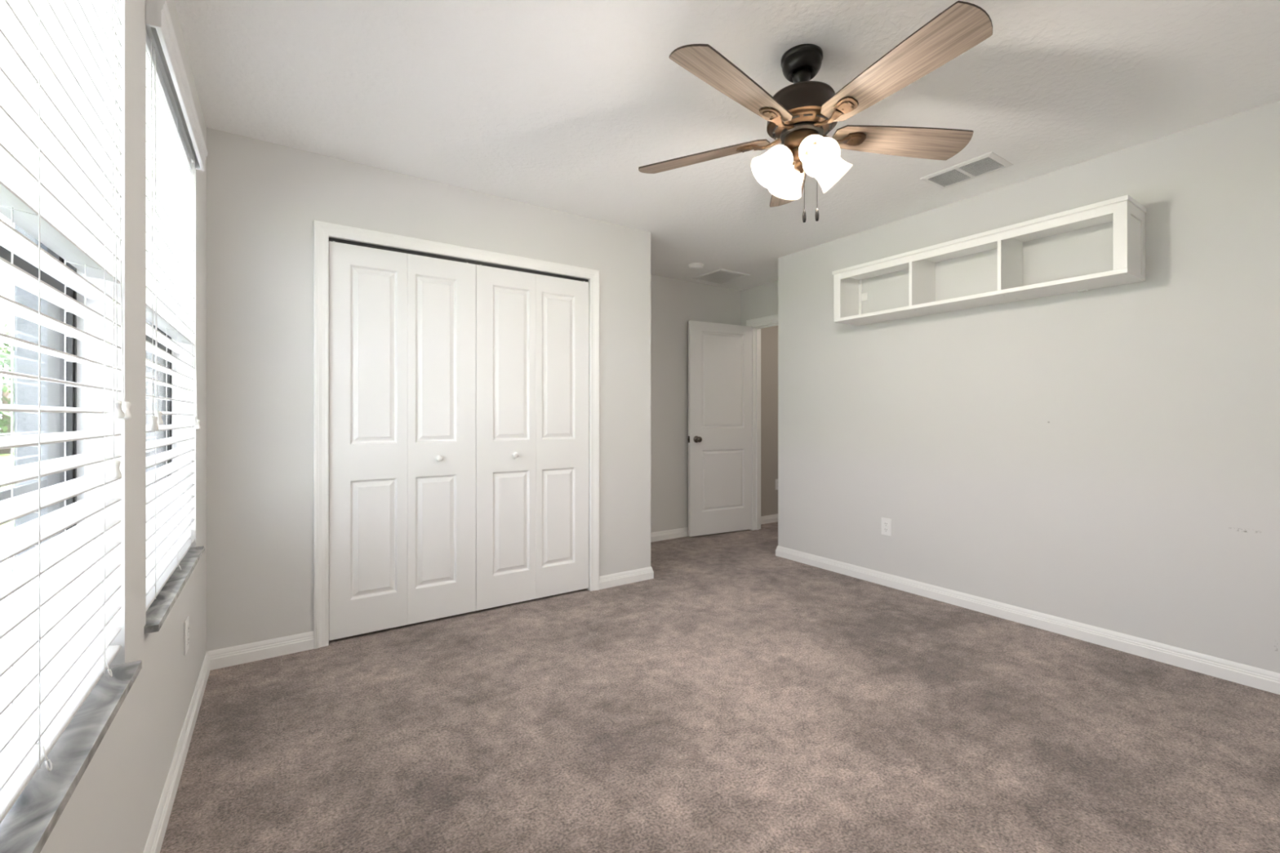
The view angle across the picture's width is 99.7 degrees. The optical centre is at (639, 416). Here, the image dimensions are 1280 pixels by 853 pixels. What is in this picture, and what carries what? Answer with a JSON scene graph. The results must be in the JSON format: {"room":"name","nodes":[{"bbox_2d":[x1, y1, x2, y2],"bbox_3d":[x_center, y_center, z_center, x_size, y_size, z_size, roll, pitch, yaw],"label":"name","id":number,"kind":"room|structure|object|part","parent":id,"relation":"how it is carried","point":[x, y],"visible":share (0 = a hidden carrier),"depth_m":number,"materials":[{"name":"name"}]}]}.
{"room":"empty bedroom","nodes":[
{"label":"empty bedroom","id":0,"kind":"room"},
{"bbox_2d":[14,0,206,852],"bbox_3d":[-1.154,-0.082,1.090,0.160,2.640,5.300,0,0,-34],"label":"wall","id":1,"kind":"structure","parent":0,"point":[113,806],"depth_m":1.22,"materials":[{"name":"white paint"}]},
{"bbox_2d":[0,245,142,852],"bbox_3d":[-0.864,-0.227,0.714,0.149,1.541,0.996,0,0,-34],"label":"window","id":2,"kind":"structure","parent":1,"relation":"in","point":[26,828],"depth_m":0.93,"materials":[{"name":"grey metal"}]},
{"bbox_3d":[-0.914,-0.598,0.693,0.016,0.738,0.952,0,0,-34],"label":"sash","id":3,"kind":"part","parent":2,"relation":"part of","materials":[{"name":"brown metal"}]},
{"bbox_3d":[-0.899,0.117,0.703,0.015,0.757,0.952,0,0,-34],"label":"sash","id":4,"kind":"part","parent":2,"relation":"part of","materials":[{"name":"brown metal"}]},
{"bbox_3d":[-0.907,-0.235,0.697,0.039,1.523,0.972,0,0,-34],"label":"frame","id":5,"kind":"part","parent":2,"relation":"part of","materials":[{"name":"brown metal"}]},
{"bbox_2d":[0,0,131,823],"bbox_3d":[-0.830,-0.275,0.732,0.093,1.538,0.964,0,0,-34],"label":"window blind","id":6,"kind":"object","parent":2,"relation":"attached to","point":[56,73],"visible":1,"depth_m":0.84,"materials":[{"name":"white plastic"}]},
{"bbox_3d":[-0.847,-0.240,0.729,0.054,1.444,0.010,0,0,-34],"label":"ladder cord","id":7,"kind":"part","parent":6,"relation":"part of","materials":[{"name":"white fabric"}]},
{"bbox_3d":[-0.849,0.478,0.729,0.050,0.010,0.936,11,-6,-33],"label":"rail","id":8,"kind":"part","parent":6,"relation":"part of","materials":[{"name":"white plastic"}]},
{"bbox_3d":[-1.030,-0.240,1.004,0.054,1.444,0.010,0,0,-34],"label":"ladder cord","id":9,"kind":"part","parent":6,"relation":"part of","materials":[{"name":"white fabric"}]},
{"bbox_3d":[-1.024,-0.438,1.050,0.005,1.048,0.002,0,0,-34],"label":"lift cord","id":10,"kind":"part","parent":6,"relation":"part of","materials":[{"name":"white fabric"}]},
{"bbox_3d":[-1.034,-0.497,1.065,0.006,0.929,0.002,0,0,-34],"label":"lift cord","id":11,"kind":"part","parent":6,"relation":"part of","materials":[{"name":"white fabric"}]},
{"bbox_3d":[-1.043,-0.496,1.084,0.012,0.932,0.002,0,0,-34],"label":"lift cord","id":12,"kind":"part","parent":6,"relation":"part of","materials":[{"name":"white fabric"}]},
{"bbox_3d":[-0.845,0.535,0.727,0.102,0.018,0.996,0,0,-34],"label":"sill","id":13,"kind":"part","parent":2,"relation":"part of","materials":[{"name":"stone"}]},
{"bbox_2d":[144,328,204,633],"bbox_3d":[-1.518,-0.234,1.695,0.149,1.526,0.974,0,0,-34],"label":"window","id":14,"kind":"structure","parent":1,"relation":"in","point":[158,611],"depth_m":1.86,"materials":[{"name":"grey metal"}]},
{"bbox_3d":[-1.553,0.110,1.684,0.015,0.742,0.930,0,0,-34],"label":"sash","id":15,"kind":"part","parent":14,"relation":"part of","materials":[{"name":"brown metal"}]},
{"bbox_3d":[-1.561,-0.243,1.678,0.039,1.508,0.950,0,0,-34],"label":"frame","id":16,"kind":"part","parent":14,"relation":"part of","materials":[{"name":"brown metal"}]},
{"bbox_3d":[-1.499,0.520,1.708,0.102,0.018,0.974,0,0,-34],"label":"sill","id":17,"kind":"part","parent":14,"relation":"part of","materials":[{"name":"stone"}]},
{"bbox_2d":[146,0,207,611],"bbox_3d":[-1.484,-0.275,1.714,0.093,1.538,0.943,0,0,-34],"label":"window blind","id":18,"kind":"object","parent":14,"relation":"attached to","point":[169,176],"visible":0.8,"depth_m":1.64,"materials":[{"name":"white plastic"}]},
{"bbox_3d":[-1.307,-0.240,1.420,0.054,1.444,0.010,0,0,-34],"label":"ladder cord","id":19,"kind":"part","parent":18,"relation":"part of","materials":[{"name":"white fabric"}]},
{"bbox_3d":[-1.240,-0.481,1.372,0.005,0.961,0.002,0,0,-34],"label":"lift cord","id":20,"kind":"part","parent":18,"relation":"part of","materials":[{"name":"white fabric"}]},
{"bbox_3d":[-1.260,-0.488,1.407,0.008,0.948,0.002,0,0,-34],"label":"lift cord","id":21,"kind":"part","parent":18,"relation":"part of","materials":[{"name":"white fabric"}]},
{"bbox_3d":[-1.510,-0.240,1.724,0.054,1.444,0.010,0,0,-34],"label":"ladder cord","id":22,"kind":"part","parent":18,"relation":"part of","materials":[{"name":"white fabric"}]},
{"bbox_3d":[-1.509,-0.978,1.708,0.045,0.035,0.907,0,0,-34],"label":"head rail","id":23,"kind":"part","parent":18,"relation":"part of","materials":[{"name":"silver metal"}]},
{"bbox_3d":[-1.503,0.478,1.712,0.050,0.010,0.915,11,-6,-33],"label":"rail","id":24,"kind":"part","parent":18,"relation":"part of","materials":[{"name":"white plastic"}]},
{"bbox_3d":[-1.693,-0.240,1.998,0.054,1.444,0.010,0,0,-34],"label":"ladder cord","id":25,"kind":"part","parent":18,"relation":"part of","materials":[{"name":"white fabric"}]},
{"bbox_3d":[-1.671,-0.483,2.020,0.005,0.958,0.002,0,0,-34],"label":"lift cord","id":26,"kind":"part","parent":18,"relation":"part of","materials":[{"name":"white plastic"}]},
{"bbox_3d":[-1.691,-0.475,2.054,0.010,0.974,0.002,0,0,-34],"label":"lift cord","id":27,"kind":"part","parent":18,"relation":"part of","materials":[{"name":"white fabric"}]},
{"bbox_2d":[142,651,209,852],"bbox_3d":[-0.847,1.097,0.787,0.014,0.083,3.955,0,0,-34],"label":"baseboard","id":28,"kind":"structure","parent":1,"relation":"attached to","point":[158,828],"depth_m":1.66,"materials":[{"name":"white paint"}]},
{"bbox_2d":[184,615,189,655],"bbox_3d":[-1.590,0.766,1.896,0.008,0.116,0.072,0,0,-34],"label":"wall outlet","id":29,"kind":"object","parent":1,"relation":"attached to","point":[186,622],"visible":1,"depth_m":1.88,"materials":[{"name":"white plastic"}]},
{"bbox_2d":[206,127,650,651],"bbox_3d":[-1.298,-0.082,3.423,2.706,2.640,0.910,0,0,-34],"label":"wall","id":30,"kind":"structure","parent":0,"point":[264,199],"depth_m":2.62,"materials":[{"name":"white paint"}]},
{"bbox_2d":[207,631,314,670],"bbox_3d":[-1.774,1.097,2.539,0.415,0.083,0.014,0,0,-34],"label":"baseboard","id":31,"kind":"structure","parent":30,"relation":"attached to","point":[262,650],"depth_m":2.53,"materials":[{"name":"white paint"}]},
{"bbox_2d":[313,220,599,648],"bbox_3d":[-0.936,0.086,3.108,1.612,2.103,0.018,0,0,-34],"label":"door frame","id":32,"kind":"structure","parent":30,"relation":"attached to","point":[322,231],"depth_m":2.69,"materials":[{"name":"white paint"}]},
{"bbox_2d":[328,237,588,282],"bbox_3d":[-0.960,-0.895,3.142,1.482,0.014,0.028,0,0,-34],"label":"closet track","id":33,"kind":"object","parent":30,"relation":"attached to","point":[331,239],"visible":0.74,"depth_m":3.05,"materials":[{"name":"grey metal"}]},
{"bbox_2d":[328,240,475,640],"bbox_3d":[-1.254,0.113,2.916,0.738,2.018,0.062,0,0,-34],"label":"door","id":34,"kind":"structure","parent":33,"relation":"hanging from","point":[402,326],"depth_m":2.89,"materials":[{"name":"white paint"}]},
{"bbox_3d":[-1.114,0.229,2.993,0.034,0.034,0.032,0,0,-34],"label":"knob","id":35,"kind":"part","parent":34,"relation":"part of","materials":[{"name":"white plastic"}]},
{"bbox_2d":[475,264,588,610],"bbox_3d":[-0.641,0.113,3.333,0.738,2.018,0.062,0,0,-34],"label":"door","id":36,"kind":"structure","parent":33,"relation":"hanging from","point":[532,329],"depth_m":3.31,"materials":[{"name":"white paint"}]},
{"bbox_3d":[-0.750,0.229,3.241,0.034,0.034,0.032,0,0,-34],"label":"knob","id":37,"kind":"part","parent":36,"relation":"part of","materials":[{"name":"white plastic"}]},
{"bbox_2d":[599,566,653,589],"bbox_3d":[-0.346,1.097,4.063,0.440,0.083,0.924,0,0,-34],"label":"baseboard","id":38,"kind":"structure","parent":30,"relation":"attached to","point":[606,581],"depth_m":3.68,"materials":[{"name":"white paint"}]},
{"bbox_2d":[650,274,740,532],"bbox_3d":[-0.841,-0.082,4.345,4.700,2.640,0.100,0,0,-34],"label":"wall","id":39,"kind":"structure","parent":0,"point":[674,302],"depth_m":5.07,"materials":[{"name":"white paint"}]},
{"bbox_2d":[650,527,688,542],"bbox_3d":[0.305,1.097,5.056,1.784,0.083,0.014,0,0,-34],"label":"baseboard","id":40,"kind":"structure","parent":39,"relation":"attached to","point":[680,532],"depth_m":5.03,"materials":[{"name":"white paint"}]},
{"bbox_2d":[160,521,1279,852],"bbox_3d":[1.176,1.188,2.715,6.200,0.100,5.065,0,0,-34],"label":"floor","id":41,"kind":"structure","parent":0,"point":[740,696],"depth_m":1.94,"materials":[{"name":"carpet"}]},
{"bbox_2d":[173,0,1279,290],"bbox_3d":[1.176,-1.352,2.715,6.200,0.100,5.065,0,0,-34],"label":"ceiling","id":42,"kind":"structure","parent":0,"point":[555,104],"depth_m":2.14,"materials":[{"name":"white paint"}]},
{"bbox_2d":[688,262,703,270],"bbox_3d":[0.480,-1.283,4.625,0.132,0.038,0.132,0,0,-34],"label":"smoke detector","id":43,"kind":"object","parent":42,"relation":"attached to","point":[693,266],"visible":1,"depth_m":4.58,"materials":[{"name":"white plastic"}]},
{"bbox_2d":[693,268,750,284],"bbox_3d":[0.750,-1.296,5.006,0.360,0.012,0.386,0,0,-34],"label":"ceiling vent","id":44,"kind":"object","parent":42,"relation":"in","point":[720,276],"visible":1,"depth_m":4.98,"materials":[{"name":"white metal"}]},
{"bbox_2d":[638,0,992,222],"bbox_3d":[0.583,-0.996,1.920,1.247,0.612,1.242,0,0,-34],"label":"ceiling fan","id":45,"kind":"object","parent":42,"relation":"hanging from","point":[800,116],"visible":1,"depth_m":1.85,"materials":[{"name":"brown wood"}]},
{"bbox_3d":[0.242,-1.027,2.138,0.533,0.006,0.149,0,14,28],"label":"blade","id":46,"kind":"part","parent":45,"relation":"part of","materials":[{"name":"brown wood"}]},
{"bbox_3d":[0.308,-1.027,1.686,0.533,0.006,0.149,0,15,-44],"label":"blade","id":47,"kind":"part","parent":45,"relation":"part of","materials":[{"name":"brown wood"}]},
{"bbox_3d":[0.496,-0.919,1.942,0.083,0.048,0.048,-43,7,-7],"label":"bulb","id":48,"kind":"part","parent":45,"relation":"part of","materials":[{"name":"white glass"}]},
{"bbox_3d":[0.487,-0.911,1.940,0.115,0.130,0.130,-43,7,-7],"label":"lamp shade","id":49,"kind":"part","parent":45,"relation":"part of","materials":[{"name":"white glass"}]},
{"bbox_3d":[0.569,-0.911,2.056,0.130,0.130,0.115,0,-43,-10],"label":"lamp shade","id":50,"kind":"part","parent":45,"relation":"part of","materials":[{"name":"white glass"}]},
{"bbox_3d":[0.652,-1.027,2.340,0.149,0.006,0.533,-15,-2,9],"label":"blade","id":51,"kind":"part","parent":45,"relation":"part of","materials":[{"name":"brown wood"}]},
{"bbox_3d":[0.583,-0.854,1.921,0.002,0.238,0.010,0,0,4],"label":"pull chain","id":52,"kind":"part","parent":45,"relation":"part of","materials":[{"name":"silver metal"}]},
{"bbox_2d":[804,141,817,155],"bbox_3d":[0.596,-0.952,1.902,0.055,0.055,0.014,0,43,-10],"label":"bulb","id":53,"kind":"object","parent":45,"relation":"attached to","point":[815,143],"depth_m":1.89,"materials":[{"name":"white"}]},
{"bbox_3d":[0.602,-0.919,1.867,0.048,0.048,0.083,0,43,-10],"label":"bulb","id":54,"kind":"part","parent":45,"relation":"part of","materials":[{"name":"white glass"}]},
{"bbox_3d":[0.603,-0.911,1.859,0.130,0.130,0.115,0,43,-10],"label":"lamp shade","id":55,"kind":"part","parent":45,"relation":"part of","materials":[{"name":"white glass"}]},
{"bbox_3d":[0.685,-0.911,1.974,0.115,0.130,0.130,43,-7,-7],"label":"lamp shade","id":56,"kind":"part","parent":45,"relation":"part of","materials":[{"name":"white glass"}]},
{"bbox_3d":[0.971,-1.027,2.013,0.533,0.006,0.149,0,-14,-8],"label":"blade","id":57,"kind":"part","parent":45,"relation":"part of","materials":[{"name":"brown wood"}]},
{"bbox_3d":[0.758,-1.027,1.609,0.149,0.006,0.533,16,-7,-25],"label":"blade","id":58,"kind":"part","parent":45,"relation":"part of","materials":[{"name":"brown wood"}]},
{"bbox_2d":[920,151,1013,189],"bbox_3d":[1.727,-1.296,2.866,0.240,0.012,0.356,0,0,-34],"label":"ceiling vent","id":59,"kind":"object","parent":42,"relation":"in","point":[989,162],"visible":1,"depth_m":2.84,"materials":[{"name":"white metal"}]},
{"bbox_2d":[740,280,777,325],"bbox_3d":[1.364,-0.082,5.184,0.110,2.640,0.995,0,0,-34],"label":"wall","id":60,"kind":"structure","parent":0,"point":[762,300],"depth_m":5.36,"materials":[{"name":"white paint"}]},
{"bbox_2d":[688,320,751,536],"bbox_3d":[0.804,0.110,5.240,0.764,2.033,0.113,0,0,-28],"label":"door","id":61,"kind":"structure","parent":60,"relation":"in","point":[720,354],"depth_m":5.23,"materials":[{"name":"white paint"}]},
{"bbox_3d":[0.548,0.212,5.078,0.064,0.064,0.068,0,0,-28],"label":"knob","id":62,"kind":"part","parent":61,"relation":"part of","materials":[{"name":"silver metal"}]},
{"bbox_2d":[746,314,777,530],"bbox_3d":[1.383,0.079,5.142,0.130,2.118,0.901,0,0,-34],"label":"door frame","id":63,"kind":"structure","parent":60,"relation":"attached to","point":[757,324],"depth_m":5.44,"materials":[{"name":"white paint"}]},
{"bbox_2d":[760,325,777,515],"bbox_3d":[2.079,-0.082,5.054,2.075,2.640,2.215,0,0,-34],"label":"wall","id":64,"kind":"structure","parent":0,"point":[769,335],"depth_m":5.80,"materials":[{"name":"grey paint"}]},
{"bbox_2d":[760,513,777,524],"bbox_3d":[1.671,1.097,5.986,1.300,0.083,0.014,0,0,-34],"label":"baseboard","id":65,"kind":"structure","parent":64,"relation":"attached to","point":[774,517],"depth_m":5.79,"materials":[{"name":"white paint"}]},
{"bbox_2d":[775,479,777,489],"bbox_3d":[1.500,0.733,5.873,0.072,0.116,0.008,0,0,-34],"label":"wall outlet","id":66,"kind":"object","parent":64,"relation":"attached to","point":[776,480],"visible":0.44,"depth_m":5.86,"materials":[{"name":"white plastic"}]},
{"bbox_2d":[777,100,1279,673],"bbox_3d":[2.527,-0.082,2.973,0.675,2.640,3.970,0,0,-34],"label":"wall","id":67,"kind":"structure","parent":0,"point":[1108,457],"depth_m":2.77,"materials":[{"name":"paint"}]},
{"bbox_2d":[881,517,891,536],"bbox_3d":[1.660,0.741,3.640,0.008,0.116,0.072,0,0,-34],"label":"wall outlet","id":68,"kind":"object","parent":67,"relation":"attached to","point":[886,522],"visible":1,"depth_m":3.63,"materials":[{"name":"white plastic"}]},
{"bbox_2d":[831,195,1146,325],"bbox_3d":[1.854,-0.815,3.118,0.277,0.351,1.539,0,0,-34],"label":"wall shelf","id":69,"kind":"object","parent":67,"relation":"attached to","point":[1127,215],"visible":1,"depth_m":2.90,"materials":[{"name":"white paint"}]},
{"bbox_3d":[1.442,-0.816,3.745,0.252,0.299,0.018,0,0,-34],"label":"panel","id":70,"kind":"part","parent":69,"relation":"part of","materials":[{"name":"white paint"}]},
{"bbox_3d":[1.755,-0.945,3.047,0.017,0.038,1.425,0,0,-34],"label":"rail","id":71,"kind":"part","parent":69,"relation":"part of","materials":[{"name":"white paint"}]},
{"bbox_3d":[2.290,-0.815,2.499,0.253,0.299,0.018,0,0,-34],"label":"panel","id":72,"kind":"part","parent":69,"relation":"part of","materials":[{"name":"white paint"}]},
{"bbox_2d":[775,545,1279,694],"bbox_3d":[2.444,1.097,2.985,0.580,0.083,3.884,0,0,-34],"label":"baseboard","id":73,"kind":"structure","parent":67,"relation":"attached to","point":[1241,673],"depth_m":2.80,"materials":[{"name":"white paint"}]},
{"label":"outside","id":74,"kind":"structure","parent":0,"visible":0},
{"bbox_2d":[0,431,14,533],"bbox_3d":[-45.866,1.388,-13.082,89.450,0.001,150.000,0,0,-34],"label":"ground","id":75,"kind":"structure","parent":74,"point":[5,459],"depth_m":15.37,"materials":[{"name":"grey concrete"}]},
{"bbox_2d":[0,322,14,453],"bbox_3d":[-24.143,-1.055,20.534,6.067,4.922,5.307,0,0,-34],"label":"leafy tree","id":76,"kind":"object","parent":75,"relation":"on","point":[6,420],"visible":0.15,"depth_m":19.99,"materials":[{"name":"green plant"}]}
]}

